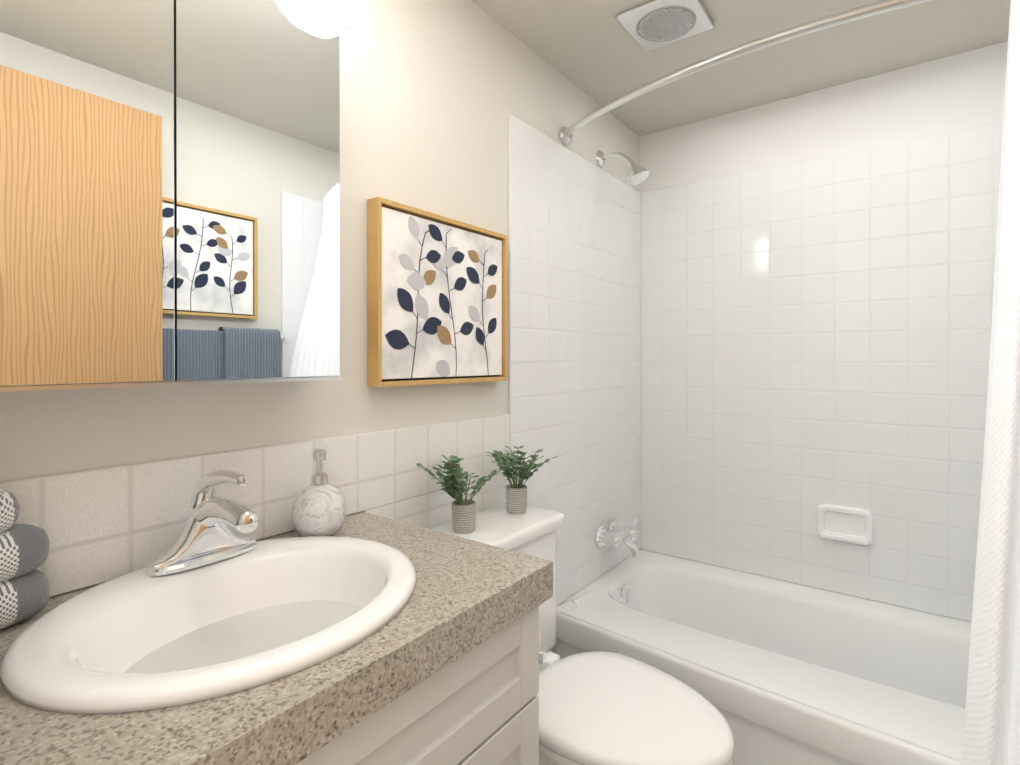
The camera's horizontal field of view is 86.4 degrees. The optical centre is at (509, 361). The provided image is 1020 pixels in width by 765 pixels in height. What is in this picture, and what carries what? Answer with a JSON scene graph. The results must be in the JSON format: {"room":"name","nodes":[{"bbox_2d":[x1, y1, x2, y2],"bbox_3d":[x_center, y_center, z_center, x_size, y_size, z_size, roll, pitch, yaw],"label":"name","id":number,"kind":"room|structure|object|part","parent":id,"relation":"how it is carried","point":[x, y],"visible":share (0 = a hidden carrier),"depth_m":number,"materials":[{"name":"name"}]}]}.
{"room":"bathroom","nodes":[
{"label":"bathroom","id":0,"kind":"room"},
{"bbox_2d":[0,0,639,651],"bbox_3d":[-0.175,0.119,1.556,0.100,2.300,2.650,0,0,37],"label":"wall","id":1,"kind":"structure","parent":0,"point":[434,94],"depth_m":1.30,"materials":[{"name":"white paint"}]},
{"bbox_2d":[0,0,341,391],"bbox_3d":[-0.593,-0.321,0.807,0.119,0.715,0.729,0,0,37],"label":"upper cabinet","id":2,"kind":"object","parent":1,"relation":"attached to","point":[169,192],"visible":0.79,"depth_m":0.81,"materials":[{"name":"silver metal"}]},
{"bbox_2d":[0,414,509,597],"bbox_3d":[-0.434,0.443,1.120,0.008,0.555,1.440,0,0,37],"label":"tile backsplash","id":3,"kind":"structure","parent":1,"relation":"attached to","point":[100,525],"depth_m":1.03,"materials":[{"name":"white tile"}]},
{"bbox_2d":[297,0,365,28],"bbox_3d":[-0.379,-0.719,1.037,0.187,0.181,0.181,0,0,37],"label":"sconce","id":4,"kind":"object","parent":1,"relation":"attached to","point":[340,14],"visible":0.83,"depth_m":1.01,"materials":[{"name":"white glass"}]},
{"bbox_2d":[367,197,506,386],"bbox_3d":[-0.169,-0.159,1.444,0.038,0.435,0.490,0,0,37],"label":"picture frame","id":5,"kind":"object","parent":1,"relation":"attached to","point":[437,298],"visible":1,"depth_m":1.39,"materials":[{"name":"white paper"}]},
{"bbox_2d":[508,114,640,651],"bbox_3d":[0.297,0.247,2.096,0.009,2.040,1.000,0,0,37],"label":"wall tile","id":6,"kind":"structure","parent":1,"relation":"attached to","point":[574,234],"depth_m":2.01,"materials":[{"name":"white tile"}]},
{"bbox_2d":[595,518,638,556],"bbox_3d":[0.456,0.696,2.166,0.164,0.115,0.182,0,0,37],"label":"tub faucet","id":7,"kind":"object","parent":6,"relation":"attached to","point":[626,537],"visible":0.98,"depth_m":2.15,"materials":[{"name":"silver metal"}]},
{"bbox_2d":[596,150,649,185],"bbox_3d":[0.445,-0.766,2.127,0.207,0.167,0.088,0,0,37],"label":"shower head","id":8,"kind":"object","parent":1,"relation":"attached to","point":[637,175],"visible":1,"depth_m":2.10},
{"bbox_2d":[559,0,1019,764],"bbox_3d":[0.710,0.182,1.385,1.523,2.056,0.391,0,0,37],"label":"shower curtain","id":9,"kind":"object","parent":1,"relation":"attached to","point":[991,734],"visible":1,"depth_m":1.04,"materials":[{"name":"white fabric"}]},
{"bbox_3d":[0.752,-0.813,1.440,1.520,0.068,0.246,0,0,37],"label":"rod","id":10,"kind":"part","parent":9,"relation":"part of","materials":[{"name":"white metal"}]},
{"bbox_2d":[471,0,1010,135],"bbox_3d":[0.474,-1.079,1.066,1.720,0.100,2.650,0,0,37],"label":"ceiling","id":11,"kind":"structure","parent":0,"point":[595,51],"depth_m":1.79,"materials":[{"name":"beige paint"}]},
{"bbox_2d":[617,0,713,50],"bbox_3d":[0.470,-1.021,1.637,0.224,0.019,0.224,0,0,37],"label":"fan","id":12,"kind":"object","parent":11,"relation":"attached to","point":[652,25],"visible":1,"depth_m":1.62,"materials":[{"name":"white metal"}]},
{"bbox_2d":[640,41,1007,192],"bbox_3d":[1.237,0.117,2.092,1.520,2.300,0.100,0,0,37],"label":"wall","id":13,"kind":"structure","parent":0,"point":[960,91],"depth_m":2.03,"materials":[{"name":"white paint"}]},
{"bbox_2d":[640,122,1002,621],"bbox_3d":[1.204,0.046,2.048,1.520,1.639,0.009,0,0,37],"label":"wall tile","id":14,"kind":"structure","parent":13,"relation":"attached to","point":[815,333],"depth_m":2.05,"materials":[{"name":"white tile"}]},
{"bbox_2d":[817,504,872,545],"bbox_3d":[1.232,0.603,2.003,0.178,0.128,0.034,0,0,37],"label":"soap dish","id":15,"kind":"object","parent":14,"relation":"attached to","point":[845,524],"visible":0.98,"depth_m":2.01,"materials":[{"name":"white ceramic"}]},
{"bbox_3d":[0.474,1.321,1.076,1.720,0.100,2.650,0,0,37],"label":"floor","id":16,"kind":"structure","parent":0,"visible":0},
{"bbox_2d":[0,470,552,764],"bbox_3d":[-0.358,0.721,0.786,0.528,1.101,0.970,0,0,37],"label":"bathroom vanity","id":17,"kind":"object","parent":16,"relation":"on","point":[210,637],"visible":1,"depth_m":0.74,"materials":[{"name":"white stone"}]},
{"bbox_2d":[0,489,49,629],"bbox_3d":[-0.693,0.255,0.639,0.079,0.182,0.250,0,0,19],"label":"towel stack","id":18,"kind":"object","parent":17,"relation":"on","point":[24,581],"visible":1,"depth_m":0.70,"materials":[{"name":"grey fabric"}]},
{"bbox_2d":[146,470,259,575],"bbox_3d":[-0.456,0.248,0.861,0.178,0.156,0.168,0,0,37],"label":"faucet","id":19,"kind":"object","parent":17,"relation":"on","point":[206,545],"depth_m":0.87,"materials":[{"name":"silver metal"}]},
{"bbox_2d":[0,536,415,713],"bbox_3d":[-0.381,0.415,0.781,0.450,0.175,0.516,0,0,37],"label":"sink","id":20,"kind":"object","parent":17,"relation":"in","point":[229,630],"depth_m":0.75,"materials":[{"name":"white ceramic"}]},
{"bbox_2d":[291,449,346,536],"bbox_3d":[-0.376,0.259,1.073,0.104,0.171,0.104,0,0,37],"label":"soap dispenser","id":21,"kind":"object","parent":17,"relation":"on","point":[319,508],"visible":1,"depth_m":1.04,"materials":[{"name":"ceramic"}]},
{"bbox_2d":[431,502,734,764],"bbox_3d":[0.155,0.850,1.295,0.717,0.840,0.406,0,0,37],"label":"toilet","id":22,"kind":"object","parent":16,"relation":"on","point":[603,708],"visible":0.56,"depth_m":1.21,"materials":[{"name":"white ceramic"}]},
{"bbox_2d":[416,455,501,533],"bbox_3d":[-0.127,0.337,1.343,0.192,0.184,0.173,0,0,37],"label":"plant","id":23,"kind":"object","parent":22,"relation":"on","point":[463,516],"visible":1,"depth_m":1.35,"materials":[{"name":"green plant"}]},
{"bbox_2d":[485,446,555,513],"bbox_3d":[0.040,0.338,1.549,0.214,0.182,0.178,0,0,37],"label":"plant","id":24,"kind":"object","parent":22,"relation":"on","point":[516,498],"visible":1,"depth_m":1.53,"materials":[{"name":"green plant"}]},
{"bbox_3d":[0.244,0.790,1.232,0.499,0.057,0.390,0,0,37],"label":"seat","id":25,"kind":"part","parent":22,"relation":"part of","materials":[{"name":"white plastic"}]},
{"bbox_2d":[553,549,971,764],"bbox_3d":[0.946,1.063,1.708,1.516,0.410,0.866,0,0,37],"label":"bathtub","id":26,"kind":"object","parent":16,"relation":"on","point":[773,671],"visible":0.83,"depth_m":1.75,"materials":[{"name":"white ceramic"}]}
]}

